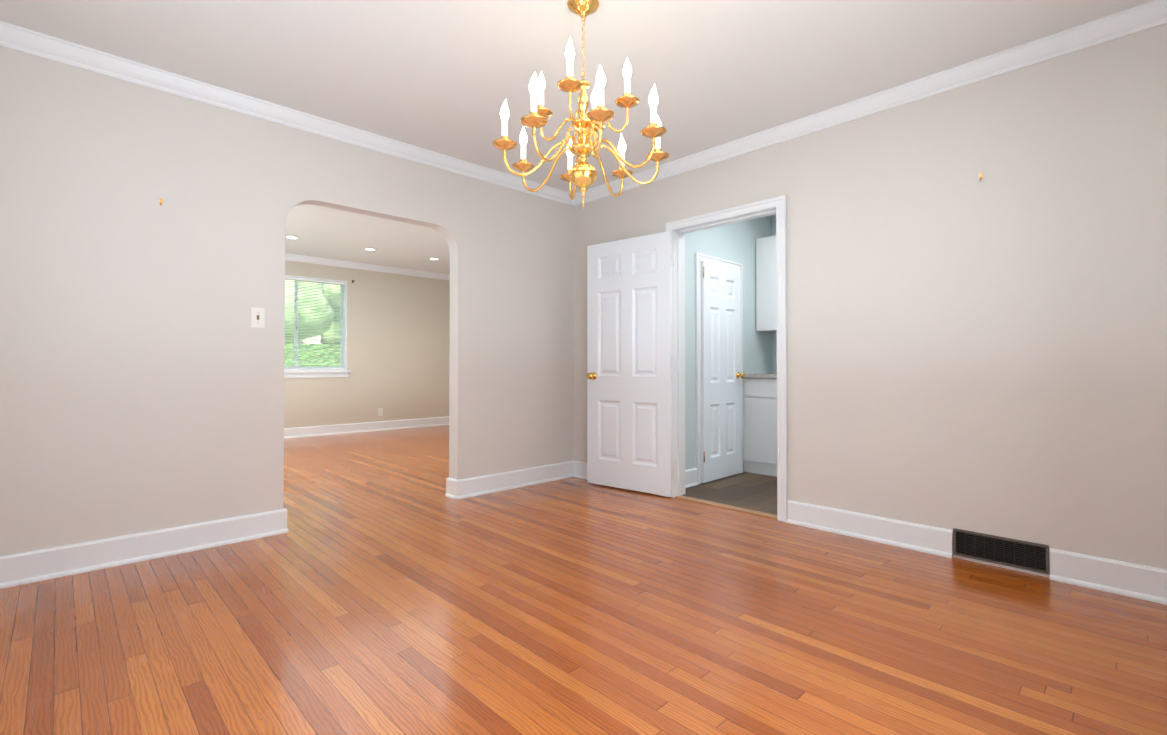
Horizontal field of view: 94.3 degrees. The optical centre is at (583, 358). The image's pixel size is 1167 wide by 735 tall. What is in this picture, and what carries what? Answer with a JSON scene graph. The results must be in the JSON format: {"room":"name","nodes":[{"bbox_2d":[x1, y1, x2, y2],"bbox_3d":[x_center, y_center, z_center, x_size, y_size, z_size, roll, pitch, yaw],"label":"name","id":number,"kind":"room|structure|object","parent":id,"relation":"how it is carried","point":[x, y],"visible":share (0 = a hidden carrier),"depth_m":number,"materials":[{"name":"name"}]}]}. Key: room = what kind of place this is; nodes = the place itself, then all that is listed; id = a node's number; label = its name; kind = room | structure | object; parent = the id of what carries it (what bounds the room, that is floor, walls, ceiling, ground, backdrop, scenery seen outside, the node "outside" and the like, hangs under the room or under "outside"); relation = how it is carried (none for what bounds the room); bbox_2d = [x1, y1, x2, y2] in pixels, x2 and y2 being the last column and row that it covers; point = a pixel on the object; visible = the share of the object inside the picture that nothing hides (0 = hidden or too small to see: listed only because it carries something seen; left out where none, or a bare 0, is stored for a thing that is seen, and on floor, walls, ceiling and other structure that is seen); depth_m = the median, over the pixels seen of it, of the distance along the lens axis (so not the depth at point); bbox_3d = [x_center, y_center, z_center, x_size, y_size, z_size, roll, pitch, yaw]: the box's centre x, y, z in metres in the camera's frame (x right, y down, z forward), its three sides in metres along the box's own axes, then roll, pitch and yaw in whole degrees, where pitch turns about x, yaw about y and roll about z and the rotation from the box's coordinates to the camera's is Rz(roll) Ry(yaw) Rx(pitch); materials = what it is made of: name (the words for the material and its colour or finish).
{"room":"empty dining room","nodes":[
{"label":"empty dining room","id":0,"kind":"room"},
{"bbox_2d":[0,46,573,555],"bbox_3d":[-0.559,-0.216,4.546,6.600,2.540,0.120,1,-1,-44],"label":"wall","id":1,"kind":"structure","parent":0,"point":[140,374],"depth_m":2.92,"materials":[{"name":"paint"}]},
{"bbox_2d":[251,307,264,327],"bbox_3d":[-1.897,-0.242,3.156,0.070,0.116,0.016,1,-1,-44],"label":"switch plate","id":2,"kind":"object","parent":1,"relation":"attached to","point":[257,317],"visible":1,"depth_m":3.16,"materials":[{"name":"white plastic"}]},
{"bbox_2d":[0,21,571,205],"bbox_3d":[-1.439,-1.453,3.587,3.660,0.090,0.054,1,-1,-44],"label":"crown molding","id":3,"kind":"structure","parent":1,"relation":"attached to","point":[12,36],"depth_m":3.07,"materials":[{"name":"paint"}]},
{"bbox_2d":[445,477,451,497],"bbox_3d":[0.299,0.996,5.465,3.789,0.140,0.030,1,-1,-44],"label":"baseboard","id":4,"kind":"structure","parent":1,"relation":"attached to","point":[448,493],"depth_m":4.12,"materials":[{"name":"paint"}]},
{"bbox_2d":[452,461,571,499],"bbox_3d":[-0.518,0.983,4.468,1.229,0.140,0.030,1,-1,-44],"label":"baseboard","id":5,"kind":"structure","parent":1,"relation":"attached to","point":[486,484],"depth_m":4.38,"materials":[{"name":"paint"}]},
{"bbox_2d":[284,260,449,427],"bbox_3d":[-3.774,-0.175,7.864,6.600,2.540,0.160,1,-1,-44],"label":"wall","id":6,"kind":"structure","parent":0,"point":[398,337],"depth_m":8.40,"materials":[{"name":"paint"}]},
{"bbox_2d":[284,275,350,377],"bbox_3d":[-4.017,-0.448,7.601,1.420,1.420,0.205,1,-1,-44],"label":"window","id":7,"kind":"structure","parent":6,"relation":"in","point":[304,373],"depth_m":7.80,"materials":[{"name":"paint"}]},
{"bbox_2d":[284,276,344,368],"bbox_3d":[-4.000,-0.499,7.584,1.280,1.286,0.042,1,-1,-44],"label":"window blind","id":8,"kind":"object","parent":7,"relation":"attached to","point":[313,281],"visible":0.52,"depth_m":7.74,"materials":[{"name":"white plastic"}]},
{"bbox_2d":[284,416,448,438],"bbox_3d":[-3.708,1.024,7.781,6.400,0.140,0.029,1,-1,-44],"label":"baseboard","id":9,"kind":"structure","parent":6,"relation":"attached to","point":[297,432],"depth_m":8.14,"materials":[{"name":"paint"}]},
{"bbox_2d":[285,253,449,279],"bbox_3d":[-3.699,-1.401,7.803,6.400,0.090,0.054,1,-1,-44],"label":"crown molding","id":10,"kind":"structure","parent":6,"relation":"attached to","point":[290,257],"depth_m":8.16,"materials":[{"name":"paint"}]},
{"bbox_2d":[378,408,382,415],"bbox_3d":[-3.134,0.816,8.356,0.070,0.116,0.008,1,-1,-44],"label":"electrical outlet plate","id":11,"kind":"object","parent":6,"relation":"attached to","point":[380,411],"visible":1,"depth_m":8.35,"materials":[{"name":"white plastic"}]},
{"bbox_2d":[0,0,1152,274],"bbox_3d":[-0.761,-1.543,4.771,6.800,0.120,9.100,1,-1,-44],"label":"ceiling","id":12,"kind":"structure","parent":0,"point":[446,76],"depth_m":2.71,"materials":[{"name":"paint"}]},
{"bbox_2d":[285,236,298,238],"bbox_3d":[-3.494,-1.456,6.487,0.168,0.008,0.168,1,-1,-44],"label":"recessed light","id":13,"kind":"object","parent":12,"relation":"in","point":[291,237],"visible":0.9,"depth_m":6.49,"materials":[{"name":"paint"}]},
{"bbox_2d":[363,248,376,250],"bbox_3d":[-2.818,-1.448,7.149,0.168,0.008,0.168,1,-1,-44],"label":"recessed light","id":14,"kind":"object","parent":12,"relation":"in","point":[371,249],"visible":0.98,"depth_m":7.16,"materials":[{"name":"paint"}]},
{"bbox_2d":[492,0,668,208],"bbox_3d":[-0.001,-1.075,2.296,0.747,0.876,0.747,1,-1,-44],"label":"chandelier","id":15,"kind":"object","parent":12,"relation":"hanging from","point":[581,173],"visible":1,"depth_m":2.25,"materials":[{"name":"gold metal"}]},
{"bbox_2d":[0,425,1166,734],"bbox_3d":[-0.726,1.106,4.702,6.800,0.100,9.000,1,-1,-44],"label":"floor","id":16,"kind":"structure","parent":0,"point":[384,585],"depth_m":2.05,"materials":[{"name":"brown wood"}]},
{"bbox_2d":[0,508,288,588],"bbox_3d":[-2.277,0.963,2.765,1.414,0.140,0.030,1,-1,-44],"label":"baseboard","id":17,"kind":"structure","parent":16,"relation":"on","point":[22,568],"depth_m":2.75,"materials":[{"name":"paint"}]},
{"bbox_2d":[675,471,776,518],"bbox_3d":[2.380,1.099,4.370,2.800,0.106,4.200,1,-1,-44],"label":"floor","id":18,"kind":"structure","parent":0,"point":[751,493],"depth_m":4.22,"materials":[{"name":"tile"}]},
{"bbox_2d":[743,378,776,476],"bbox_3d":[1.855,0.619,5.132,0.594,0.884,0.436,1,-1,-44],"label":"base cabinet","id":19,"kind":"object","parent":18,"relation":"on","point":[759,425],"visible":0.12,"depth_m":4.93,"materials":[{"name":"paint"}]},
{"bbox_2d":[745,373,776,377],"bbox_3d":[2.471,0.149,4.490,0.611,0.040,2.222,1,-1,-44],"label":"countertop","id":20,"kind":"structure","parent":19,"relation":"on","point":[760,375],"depth_m":4.96,"materials":[{"name":"stone"}]},
{"bbox_2d":[685,215,772,482],"bbox_3d":[1.531,-0.208,5.206,2.480,2.540,0.100,1,-1,-44],"label":"wall","id":21,"kind":"structure","parent":0,"point":[734,242],"depth_m":5.00,"materials":[{"name":"paint"}]},
{"bbox_2d":[685,468,697,487],"bbox_3d":[0.817,0.983,4.411,0.370,0.140,0.029,1,-1,-44],"label":"baseboard","id":22,"kind":"structure","parent":21,"relation":"attached to","point":[690,474],"depth_m":4.47,"materials":[{"name":"paint"}]},
{"bbox_2d":[695,252,742,483],"bbox_3d":[1.217,0.081,4.815,0.746,1.953,0.021,1,-1,-44],"label":"door frame","id":23,"kind":"structure","parent":21,"relation":"attached to","point":[699,257],"depth_m":4.58,"materials":[{"name":"paint"}]},
{"bbox_2d":[701,261,744,482],"bbox_3d":[1.245,0.110,4.779,0.620,1.875,0.104,1,-1,-44],"label":"pantry door","id":24,"kind":"structure","parent":21,"relation":"in","point":[722,375],"depth_m":4.77,"materials":[{"name":"paint"}]},
{"bbox_2d":[773,214,776,372],"bbox_3d":[2.771,-0.214,4.702,0.100,2.540,2.310,1,-1,-44],"label":"wall","id":25,"kind":"structure","parent":0,"point":[774,216],"depth_m":5.49,"materials":[{"name":"paint"}]},
{"bbox_2d":[756,235,776,332],"bbox_3d":[1.947,-0.725,5.238,0.338,0.906,0.436,1,-1,-44],"label":"upper cabinet","id":26,"kind":"object","parent":25,"relation":"attached to","point":[766,319],"visible":0.1,"depth_m":5.18,"materials":[{"name":"paint"}]},
{"bbox_2d":[574,23,1166,577],"bbox_3d":[1.383,-0.229,3.490,0.120,2.540,4.100,1,-1,-44],"label":"wall","id":27,"kind":"structure","parent":0,"point":[968,349],"depth_m":2.75,"materials":[{"name":"paint"}]},
{"bbox_2d":[572,461,665,496],"bbox_3d":[0.283,0.984,4.503,0.029,0.140,1.011,1,-1,-44],"label":"baseboard","id":28,"kind":"structure","parent":27,"relation":"attached to","point":[579,469],"depth_m":4.83,"materials":[{"name":"paint"}]},
{"bbox_2d":[587,231,673,496],"bbox_3d":[0.338,0.037,4.332,0.196,2.005,0.810,1,-1,-44],"label":"door","id":29,"kind":"structure","parent":27,"relation":"in","point":[629,363],"depth_m":4.31,"materials":[{"name":"paint"}]},
{"bbox_2d":[665,195,787,522],"bbox_3d":[1.021,0.000,3.861,0.170,2.092,0.952,1,-1,-44],"label":"door frame","id":30,"kind":"structure","parent":27,"relation":"attached to","point":[678,229],"depth_m":3.81,"materials":[{"name":"paint"}]},
{"bbox_2d":[572,0,1166,205],"bbox_3d":[1.286,-1.454,3.481,0.054,0.090,4.000,1,-1,-44],"label":"crown molding","id":31,"kind":"structure","parent":27,"relation":"attached to","point":[1058,44],"depth_m":2.90,"materials":[{"name":"paint"}]},
{"bbox_2d":[787,500,952,557],"bbox_3d":[1.609,0.967,3.134,0.029,0.140,0.886,1,-1,-44],"label":"baseboard","id":32,"kind":"structure","parent":27,"relation":"attached to","point":[903,534],"depth_m":3.08,"materials":[{"name":"paint"}]},
{"bbox_2d":[953,528,1048,574],"bbox_3d":[2.058,0.948,2.684,0.011,0.136,0.379,1,-1,-44],"label":"air vent","id":33,"kind":"object","parent":27,"relation":"in","point":[1021,554],"visible":1,"depth_m":2.67,"materials":[{"name":"brown metal"}]},
{"bbox_2d":[1050,548,1166,604],"bbox_3d":[2.426,0.957,2.291,0.029,0.140,0.688,1,-1,-44],"label":"baseboard","id":34,"kind":"structure","parent":27,"relation":"attached to","point":[1142,582],"depth_m":2.39,"materials":[{"name":"paint"}]},
{"label":"outside","id":35,"kind":"structure","parent":0,"visible":0},
{"bbox_3d":[-17.401,1.604,22.773,60.000,0.050,40.230,1,-1,-44],"label":"ground","id":36,"kind":"structure","parent":35,"visible":0},
{"bbox_2d":[298,337,321,343],"bbox_3d":[-13.856,-1.501,28.494,9.000,6.300,7.000,1,-1,-44],"label":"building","id":37,"kind":"structure","parent":36,"relation":"on","point":[312,340],"depth_m":24.97,"materials":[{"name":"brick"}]},
{"bbox_2d":[285,280,334,339],"bbox_3d":[-9.062,-1.164,14.616,4.103,5.285,4.376,1,-1,-44],"label":"tree","id":38,"kind":"object","parent":36,"relation":"on","point":[307,311],"depth_m":13.86,"materials":[{"name":"green plant"}]},
{"bbox_2d":[284,344,339,365],"bbox_3d":[-6.336,0.561,9.926,16.000,1.720,1.100,1,-1,-44],"label":"hedge","id":39,"kind":"object","parent":36,"relation":"on","point":[311,355],"depth_m":10.30,"materials":[{"name":"green plant"}]},
{"bbox_2d":[321,284,339,343],"bbox_3d":[-7.503,-1.288,20.723,5.053,5.683,5.293,1,-1,-44],"label":"tree","id":40,"kind":"object","parent":36,"relation":"on","point":[334,317],"depth_m":18.99,"materials":[{"name":"green plant"}]}
]}

